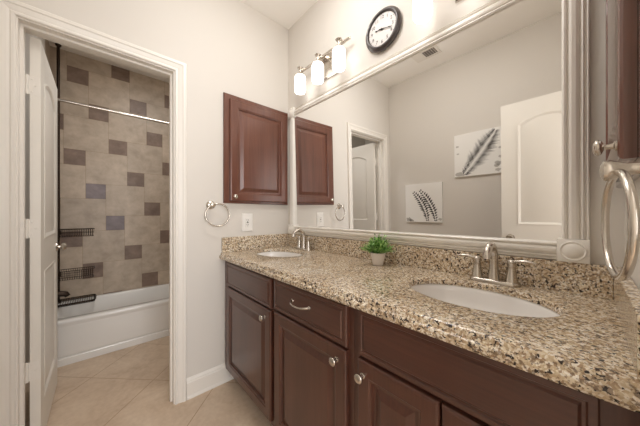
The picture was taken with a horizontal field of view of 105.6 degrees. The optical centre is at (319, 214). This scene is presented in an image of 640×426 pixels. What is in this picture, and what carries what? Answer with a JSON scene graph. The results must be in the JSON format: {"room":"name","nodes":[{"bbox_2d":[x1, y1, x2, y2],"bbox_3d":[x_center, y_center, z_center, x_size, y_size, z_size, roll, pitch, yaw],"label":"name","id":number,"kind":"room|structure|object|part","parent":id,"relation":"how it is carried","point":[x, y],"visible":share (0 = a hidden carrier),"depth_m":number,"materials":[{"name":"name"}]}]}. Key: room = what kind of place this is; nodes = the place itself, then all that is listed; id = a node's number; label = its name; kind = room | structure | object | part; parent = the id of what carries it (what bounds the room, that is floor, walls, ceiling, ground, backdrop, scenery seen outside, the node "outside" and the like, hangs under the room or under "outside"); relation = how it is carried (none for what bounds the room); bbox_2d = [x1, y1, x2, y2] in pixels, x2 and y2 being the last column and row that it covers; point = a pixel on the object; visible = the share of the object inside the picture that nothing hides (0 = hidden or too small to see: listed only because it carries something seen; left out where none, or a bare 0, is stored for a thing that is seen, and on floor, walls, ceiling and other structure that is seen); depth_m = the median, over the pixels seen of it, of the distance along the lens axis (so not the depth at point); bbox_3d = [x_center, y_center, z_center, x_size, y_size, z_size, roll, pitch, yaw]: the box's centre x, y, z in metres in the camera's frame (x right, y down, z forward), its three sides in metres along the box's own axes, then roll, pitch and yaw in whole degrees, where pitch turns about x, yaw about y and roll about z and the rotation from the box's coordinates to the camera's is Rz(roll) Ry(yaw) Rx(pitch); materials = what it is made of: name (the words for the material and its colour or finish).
{"room":"bathroom","nodes":[
{"label":"bathroom","id":0,"kind":"room"},
{"bbox_2d":[25,33,49,362],"bbox_3d":[-2.315,-0.201,1.967,0.100,2.737,0.695,0,0,-42],"label":"wall","id":1,"kind":"structure","parent":0,"point":[27,36],"depth_m":1.72,"materials":[{"name":"white paint"}]},
{"bbox_2d":[57,291,69,296],"bbox_3d":[-2.260,0.689,2.095,0.151,0.070,0.068,0,0,-42],"label":"tub spout","id":2,"kind":"object","parent":1,"relation":"attached to","point":[59,293],"visible":0.39,"depth_m":2.10,"materials":[{"name":"brown metal"}]},
{"bbox_2d":[57,98,168,124],"bbox_3d":[-1.528,-0.884,2.313,1.529,0.064,0.064,0,0,-42],"label":"shower curtain rod","id":3,"kind":"object","parent":1,"relation":"attached to","point":[58,99],"visible":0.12,"depth_m":2.06,"materials":[{"name":"silver metal"}]},
{"bbox_2d":[50,46,168,300],"bbox_3d":[-1.978,-0.201,2.809,1.530,2.737,0.100,0,0,-42],"label":"wall","id":4,"kind":"structure","parent":0,"point":[114,168],"depth_m":2.56,"materials":[{"name":"beige tile"}]},
{"bbox_2d":[25,336,272,425],"bbox_3d":[-0.382,1.193,0.341,2.720,0.050,6.000,0,0,-42],"label":"floor","id":5,"kind":"structure","parent":0,"point":[129,386],"depth_m":1.54,"materials":[{"name":"tile"}]},
{"bbox_2d":[57,283,168,367],"bbox_3d":[-1.725,0.994,2.530,1.528,0.348,0.651,0,0,-42],"label":"bathtub","id":6,"kind":"object","parent":5,"relation":"on","point":[115,321],"visible":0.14,"depth_m":2.13,"materials":[{"name":"white ceramic"}]},
{"bbox_2d":[55,43,95,307],"bbox_3d":[-2.271,-0.375,2.259,0.282,2.387,0.227,0,0,-42],"label":"shower caddy","id":7,"kind":"object","parent":6,"relation":"on","point":[59,232],"visible":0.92,"depth_m":2.24,"materials":[{"name":"brown metal"}]},
{"bbox_2d":[57,266,94,280],"bbox_3d":[-2.304,0.557,2.290,0.266,0.084,0.136,0,0,-42],"label":"wire basket","id":8,"kind":"object","parent":7,"relation":"on","point":[59,274],"depth_m":2.27,"materials":[{"name":"brown metal"}]},
{"bbox_2d":[57,228,94,236],"bbox_3d":[-2.304,0.170,2.290,0.266,0.070,0.136,0,0,-42],"label":"wire basket","id":9,"kind":"object","parent":7,"relation":"on","point":[59,232],"depth_m":2.27,"materials":[{"name":"brown metal"}]},
{"bbox_2d":[57,294,95,307],"bbox_3d":[-2.266,0.799,2.257,0.278,0.023,0.217,0,0,-42],"label":"wire tray","id":10,"kind":"object","parent":7,"relation":"on","point":[59,300],"depth_m":2.25,"materials":[{"name":"brown metal"}]},
{"bbox_3d":[-1.513,0.979,2.296,1.418,0.254,0.008,0,0,-42],"label":"apron panel","id":11,"kind":"part","parent":6,"relation":"part of","materials":[{"name":"white ceramic"}]},
{"bbox_2d":[225,261,274,425],"bbox_3d":[-0.267,0.737,1.621,0.582,0.861,0.650,0,0,-42],"label":"vanity cabinet","id":12,"kind":"object","parent":5,"relation":"on","point":[249,294],"visible":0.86,"depth_m":1.39,"materials":[{"name":"brown wood"}]},
{"bbox_3d":[-0.434,0.398,1.433,0.019,0.152,0.570,0,0,-42],"label":"false drawer","id":13,"kind":"part","parent":12,"relation":"part of","materials":[{"name":"brown wood"}]},
{"bbox_3d":[-0.295,0.528,1.241,0.031,0.032,0.032,0,0,-42],"label":"knob","id":14,"kind":"part","parent":12,"relation":"part of","materials":[{"name":"silver metal"}]},
{"bbox_2d":[219,233,639,413],"bbox_3d":[0.116,0.233,1.208,0.574,0.146,1.782,0,0,-42],"label":"countertop","id":15,"kind":"structure","parent":12,"relation":"on","point":[592,348],"depth_m":0.72,"materials":[{"name":"stone"}]},
{"bbox_2d":[258,251,300,256],"bbox_3d":[-0.282,0.361,1.687,0.326,0.150,0.451,0,0,-42],"label":"sink basin","id":16,"kind":"object","parent":15,"relation":"in","point":[275,253],"visible":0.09,"depth_m":1.85,"materials":[{"name":"white ceramic"}]},
{"bbox_2d":[291,228,313,250],"bbox_3d":[-0.151,0.182,1.785,0.136,0.161,0.252,0,0,-42],"label":"faucet","id":17,"kind":"object","parent":15,"relation":"on","point":[304,245],"visible":1,"depth_m":1.79,"materials":[{"name":"silver metal"}]},
{"bbox_3d":[-0.154,0.176,1.782,0.128,0.149,0.042,0,0,-42],"label":"spout","id":18,"kind":"part","parent":17,"relation":"part of","materials":[{"name":"silver metal"}]},
{"bbox_3d":[-0.159,0.208,1.852,0.042,0.084,0.042,0,0,-42],"label":"handle","id":19,"kind":"part","parent":17,"relation":"part of","materials":[{"name":"silver metal"}]},
{"bbox_3d":[-0.122,0.255,1.811,0.054,0.014,0.164,0,0,-42],"label":"plate","id":20,"kind":"part","parent":17,"relation":"part of","materials":[{"name":"silver metal"}]},
{"bbox_3d":[-0.085,0.208,1.770,0.042,0.084,0.042,0,0,-42],"label":"handle","id":21,"kind":"part","parent":17,"relation":"part of","materials":[{"name":"silver metal"}]},
{"bbox_2d":[360,232,392,265],"bbox_3d":[0.293,0.177,1.271,0.185,0.170,0.176,0,0,-4],"label":"potted plant","id":22,"kind":"object","parent":15,"relation":"on","point":[377,250],"visible":1,"depth_m":1.24,"materials":[{"name":"green plant"}]},
{"bbox_3d":[0.302,0.230,1.266,0.078,0.064,0.078,0,0,-42],"label":"pot","id":23,"kind":"part","parent":22,"relation":"part of","materials":[{"name":"white ceramic"}]},
{"bbox_2d":[411,284,559,316],"bbox_3d":[0.511,0.361,0.811,0.330,0.150,0.466,0,0,-42],"label":"sink basin","id":24,"kind":"object","parent":15,"relation":"in","point":[479,299],"visible":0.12,"depth_m":0.91,"materials":[{"name":"white ceramic"}]},
{"bbox_2d":[457,242,536,287],"bbox_3d":[0.640,0.182,0.909,0.136,0.161,0.252,0,0,-42],"label":"faucet","id":25,"kind":"object","parent":15,"relation":"on","point":[490,251],"visible":1,"depth_m":0.92,"materials":[{"name":"silver metal"}]},
{"bbox_3d":[0.604,0.170,0.999,0.071,0.017,0.018,0,0,39],"label":"lever","id":26,"kind":"part","parent":25,"relation":"part of","materials":[{"name":"silver metal"}]},
{"bbox_3d":[0.632,0.208,0.976,0.042,0.084,0.042,0,0,-42],"label":"handle","id":27,"kind":"part","parent":25,"relation":"part of","materials":[{"name":"silver metal"}]},
{"bbox_3d":[0.637,0.176,0.906,0.128,0.149,0.042,0,0,-42],"label":"spout","id":28,"kind":"part","parent":25,"relation":"part of","materials":[{"name":"silver metal"}]},
{"bbox_3d":[0.669,0.255,0.935,0.054,0.014,0.164,0,0,-42],"label":"plate","id":29,"kind":"part","parent":25,"relation":"part of","materials":[{"name":"silver metal"}]},
{"bbox_3d":[0.706,0.208,0.895,0.042,0.084,0.042,0,0,-42],"label":"handle","id":30,"kind":"part","parent":25,"relation":"part of","materials":[{"name":"silver metal"}]},
{"bbox_3d":[0.726,0.170,0.865,0.018,0.017,0.071,0,0,-34],"label":"lever","id":31,"kind":"part","parent":25,"relation":"part of","materials":[{"name":"silver metal"}]},
{"bbox_2d":[274,279,354,425],"bbox_3d":[0.124,0.737,1.189,0.584,0.861,0.514,0,0,-42],"label":"vanity cabinet","id":32,"kind":"object","parent":5,"relation":"on","point":[314,334],"visible":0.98,"depth_m":0.97,"materials":[{"name":"brown wood"}]},
{"bbox_3d":[-0.094,0.380,1.018,0.032,0.017,0.133,0,0,-42],"label":"pull handle","id":33,"kind":"part","parent":32,"relation":"part of","materials":[{"name":"silver metal"}]},
{"bbox_3d":[-0.063,0.391,1.024,0.019,0.146,0.474,0,0,-42],"label":"drawer","id":34,"kind":"part","parent":32,"relation":"part of","materials":[{"name":"brown wood"}]},
{"bbox_3d":[0.049,0.520,0.862,0.031,0.032,0.032,0,0,-42],"label":"knob","id":35,"kind":"part","parent":32,"relation":"part of","materials":[{"name":"silver metal"}]},
{"bbox_2d":[354,309,639,425],"bbox_3d":[0.504,0.737,0.771,0.582,0.861,0.613,0,0,-42],"label":"vanity cabinet","id":36,"kind":"object","parent":5,"relation":"on","point":[404,376],"visible":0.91,"depth_m":0.60,"materials":[{"name":"brown wood"}]},
{"bbox_3d":[0.127,0.522,0.776,0.031,0.032,0.032,0,0,-42],"label":"knob","id":37,"kind":"part","parent":36,"relation":"part of","materials":[{"name":"silver metal"}]},
{"bbox_3d":[0.217,0.758,0.714,0.020,0.564,0.263,0,0,-42],"label":"door","id":38,"kind":"part","parent":36,"relation":"part of","materials":[{"name":"brown wood"}]},
{"bbox_3d":[0.397,0.758,0.516,0.020,0.564,0.261,0,0,-42],"label":"door","id":39,"kind":"part","parent":36,"relation":"part of","materials":[{"name":"brown wood"}]},
{"bbox_2d":[17,0,287,377],"bbox_3d":[-1.216,-0.201,1.283,2.450,2.737,0.115,0,0,-42],"label":"wall","id":40,"kind":"structure","parent":0,"point":[231,47],"depth_m":1.63,"materials":[{"name":"white paint"}]},
{"bbox_2d":[25,37,66,425],"bbox_3d":[-1.593,0.147,1.432,0.086,2.018,0.648,0,0,-40],"label":"door","id":41,"kind":"structure","parent":40,"relation":"in","point":[41,228],"depth_m":1.22,"materials":[{"name":"white paint"}]},
{"bbox_3d":[-1.607,0.626,1.425,0.041,0.660,0.430,0,0,-42],"label":"panel","id":42,"kind":"part","parent":41,"relation":"part of","materials":[{"name":"white paint"}]},
{"bbox_3d":[-1.607,-0.306,1.425,0.041,0.863,0.430,0,0,-42],"label":"panel","id":43,"kind":"part","parent":41,"relation":"part of","materials":[{"name":"white paint"}]},
{"bbox_3d":[-1.750,0.218,1.646,0.049,0.060,0.060,0,0,-42],"label":"knob","id":44,"kind":"part","parent":41,"relation":"part of","materials":[{"name":"silver metal"}]},
{"bbox_2d":[0,0,186,425],"bbox_3d":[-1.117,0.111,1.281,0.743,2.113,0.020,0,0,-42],"label":"trim","id":45,"kind":"structure","parent":40,"relation":"attached to","point":[9,9],"depth_m":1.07,"materials":[{"name":"white paint"}]},
{"bbox_2d":[187,363,233,399],"bbox_3d":[-0.719,1.104,1.643,0.330,0.128,0.020,0,0,-42],"label":"baseboard","id":46,"kind":"structure","parent":40,"relation":"attached to","point":[202,382],"depth_m":1.61,"materials":[{"name":"white paint"}]},
{"bbox_2d":[205,201,229,226],"bbox_3d":[-0.693,-0.005,1.636,0.160,0.176,0.064,0,0,-42],"label":"towel ring","id":47,"kind":"object","parent":40,"relation":"attached to","point":[210,204],"visible":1,"depth_m":1.62,"materials":[{"name":"silver metal"}]},
{"bbox_2d":[242,214,252,231],"bbox_3d":[-0.541,0.060,1.810,0.084,0.132,0.010,0,0,-42],"label":"wall outlet","id":48,"kind":"object","parent":40,"relation":"attached to","point":[247,219],"visible":1,"depth_m":1.81,"materials":[{"name":"white plastic"}]},
{"bbox_2d":[223,92,287,204],"bbox_3d":[-0.455,-0.464,1.847,0.533,0.770,0.069,0,0,-42],"label":"upper cabinet","id":49,"kind":"object","parent":40,"relation":"attached to","point":[255,135],"visible":1,"depth_m":1.81,"materials":[{"name":"brown wood"}]},
{"bbox_2d":[48,0,317,82],"bbox_3d":[-0.382,-1.599,0.341,2.720,0.060,6.000,0,0,-42],"label":"ceiling","id":50,"kind":"structure","parent":0,"point":[286,13],"depth_m":1.90,"materials":[{"name":"white paint"}]},
{"bbox_2d":[288,0,624,266],"bbox_3d":[0.371,-0.201,1.439,0.110,2.737,2.015,0,0,-42],"label":"wall","id":51,"kind":"structure","parent":0,"point":[316,31],"depth_m":1.28,"materials":[{"name":"white paint"}]},
{"bbox_2d":[294,36,350,94],"bbox_3d":[0.002,-1.015,1.665,0.131,0.244,0.500,0,0,-42],"label":"vanity light","id":52,"kind":"object","parent":51,"relation":"attached to","point":[332,62],"visible":1,"depth_m":1.63,"materials":[{"name":"white glass"}]},
{"bbox_3d":[-0.147,-0.960,1.794,0.084,0.134,0.084,0,0,-42],"label":"lamp shade","id":53,"kind":"part","parent":52,"relation":"part of","materials":[{"name":"white glass"}]},
{"bbox_3d":[-0.137,-1.061,1.803,0.068,0.069,0.042,0,0,-42],"label":"socket arm","id":54,"kind":"part","parent":52,"relation":"part of","materials":[{"name":"silver metal"}]},
{"bbox_3d":[-0.015,-0.960,1.649,0.084,0.134,0.084,0,0,-42],"label":"lamp shade","id":55,"kind":"part","parent":52,"relation":"part of","materials":[{"name":"white glass"}]},
{"bbox_3d":[-0.006,-1.061,1.657,0.068,0.069,0.042,0,0,-42],"label":"socket arm","id":56,"kind":"part","parent":52,"relation":"part of","materials":[{"name":"silver metal"}]},
{"bbox_3d":[0.054,-1.042,1.692,0.018,0.190,0.200,0,0,-42],"label":"plate","id":57,"kind":"part","parent":52,"relation":"part of","materials":[{"name":"silver metal"}]},
{"bbox_3d":[0.116,-0.960,1.503,0.084,0.134,0.084,0,0,-42],"label":"lamp shade","id":58,"kind":"part","parent":52,"relation":"part of","materials":[{"name":"white glass"}]},
{"bbox_3d":[0.126,-1.061,1.512,0.068,0.069,0.042,0,0,-42],"label":"socket arm","id":59,"kind":"part","parent":52,"relation":"part of","materials":[{"name":"silver metal"}]},
{"bbox_2d":[366,5,401,52],"bbox_3d":[0.348,-1.032,1.357,0.032,0.229,0.229,0,0,-42],"label":"wall clock","id":60,"kind":"object","parent":51,"relation":"attached to","point":[383,29],"visible":1,"depth_m":1.34,"materials":[{"name":"grey"}]},
{"bbox_2d":[413,0,460,23],"bbox_3d":[0.619,-1.015,0.984,0.131,0.244,0.500,0,0,-42],"label":"vanity light","id":61,"kind":"object","parent":51,"relation":"attached to","point":[422,9],"visible":1,"depth_m":1.09,"materials":[{"name":"white glass"}]},
{"bbox_3d":[0.470,-0.960,1.114,0.084,0.134,0.084,0,0,-42],"label":"lamp shade","id":62,"kind":"part","parent":61,"relation":"part of","materials":[{"name":"white glass"}]},
{"bbox_2d":[288,0,589,263],"bbox_3d":[0.304,-0.354,1.400,0.039,1.025,1.675,0,0,-42],"label":"wall mirror","id":63,"kind":"object","parent":51,"relation":"attached to","point":[474,133],"visible":0.99,"depth_m":1.05,"materials":[{"name":"white mirror"}]},
{"bbox_3d":[0.309,-0.833,1.405,0.027,0.064,1.521,0,0,-42],"label":"frame rail","id":64,"kind":"part","parent":63,"relation":"part of","materials":[{"name":"white wood"}]},
{"bbox_3d":[0.309,0.126,1.405,0.027,0.064,1.521,0,0,-42],"label":"frame rail","id":65,"kind":"part","parent":63,"relation":"part of","materials":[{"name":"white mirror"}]},
{"bbox_2d":[288,234,612,299],"bbox_3d":[0.321,0.211,1.395,0.020,0.103,1.739,0,0,-42],"label":"backsplash","id":66,"kind":"structure","parent":51,"relation":"attached to","point":[594,280],"depth_m":0.96,"materials":[{"name":"stone"}]},
{"bbox_2d":[625,178,639,289],"bbox_3d":[0.373,-0.201,0.159,1.605,2.737,0.115,0,0,-42],"label":"wall","id":67,"kind":"structure","parent":0,"point":[635,276],"depth_m":0.56,"materials":[{"name":"white paint"}]},
{"bbox_2d":[593,0,639,187],"bbox_3d":[0.696,-0.464,0.577,0.533,0.770,0.069,0,0,-42],"label":"upper cabinet","id":68,"kind":"object","parent":67,"relation":"attached to","point":[622,17],"visible":0.96,"depth_m":0.42,"materials":[{"name":"brown wood"}]},
{"bbox_3d":[0.535,-0.126,0.458,0.030,0.030,0.029,0,0,-42],"label":"knob","id":69,"kind":"part","parent":68,"relation":"part of","materials":[{"name":"silver metal"}]},
{"bbox_3d":[0.706,-0.454,0.579,0.476,0.715,0.021,0,0,-42],"label":"door","id":70,"kind":"part","parent":68,"relation":"part of","materials":[{"name":"brown wood"}]},
{"bbox_3d":[0.714,-0.464,0.558,0.533,0.770,0.018,0,0,-42],"label":"cabinet frame","id":71,"kind":"part","parent":68,"relation":"part of","materials":[{"name":"brown wood"}]},
{"bbox_2d":[599,160,639,280],"bbox_3d":[0.439,0.001,0.340,0.160,0.188,0.064,0,0,-42],"label":"towel ring","id":72,"kind":"object","parent":67,"relation":"attached to","point":[610,171],"visible":1,"depth_m":0.33,"materials":[{"name":"silver metal"}]},
{"bbox_3d":[0.435,-0.064,0.344,0.031,0.031,0.052,0,0,-42],"label":"post","id":73,"kind":"part","parent":72,"relation":"part of","materials":[{"name":"silver metal"}]}
]}

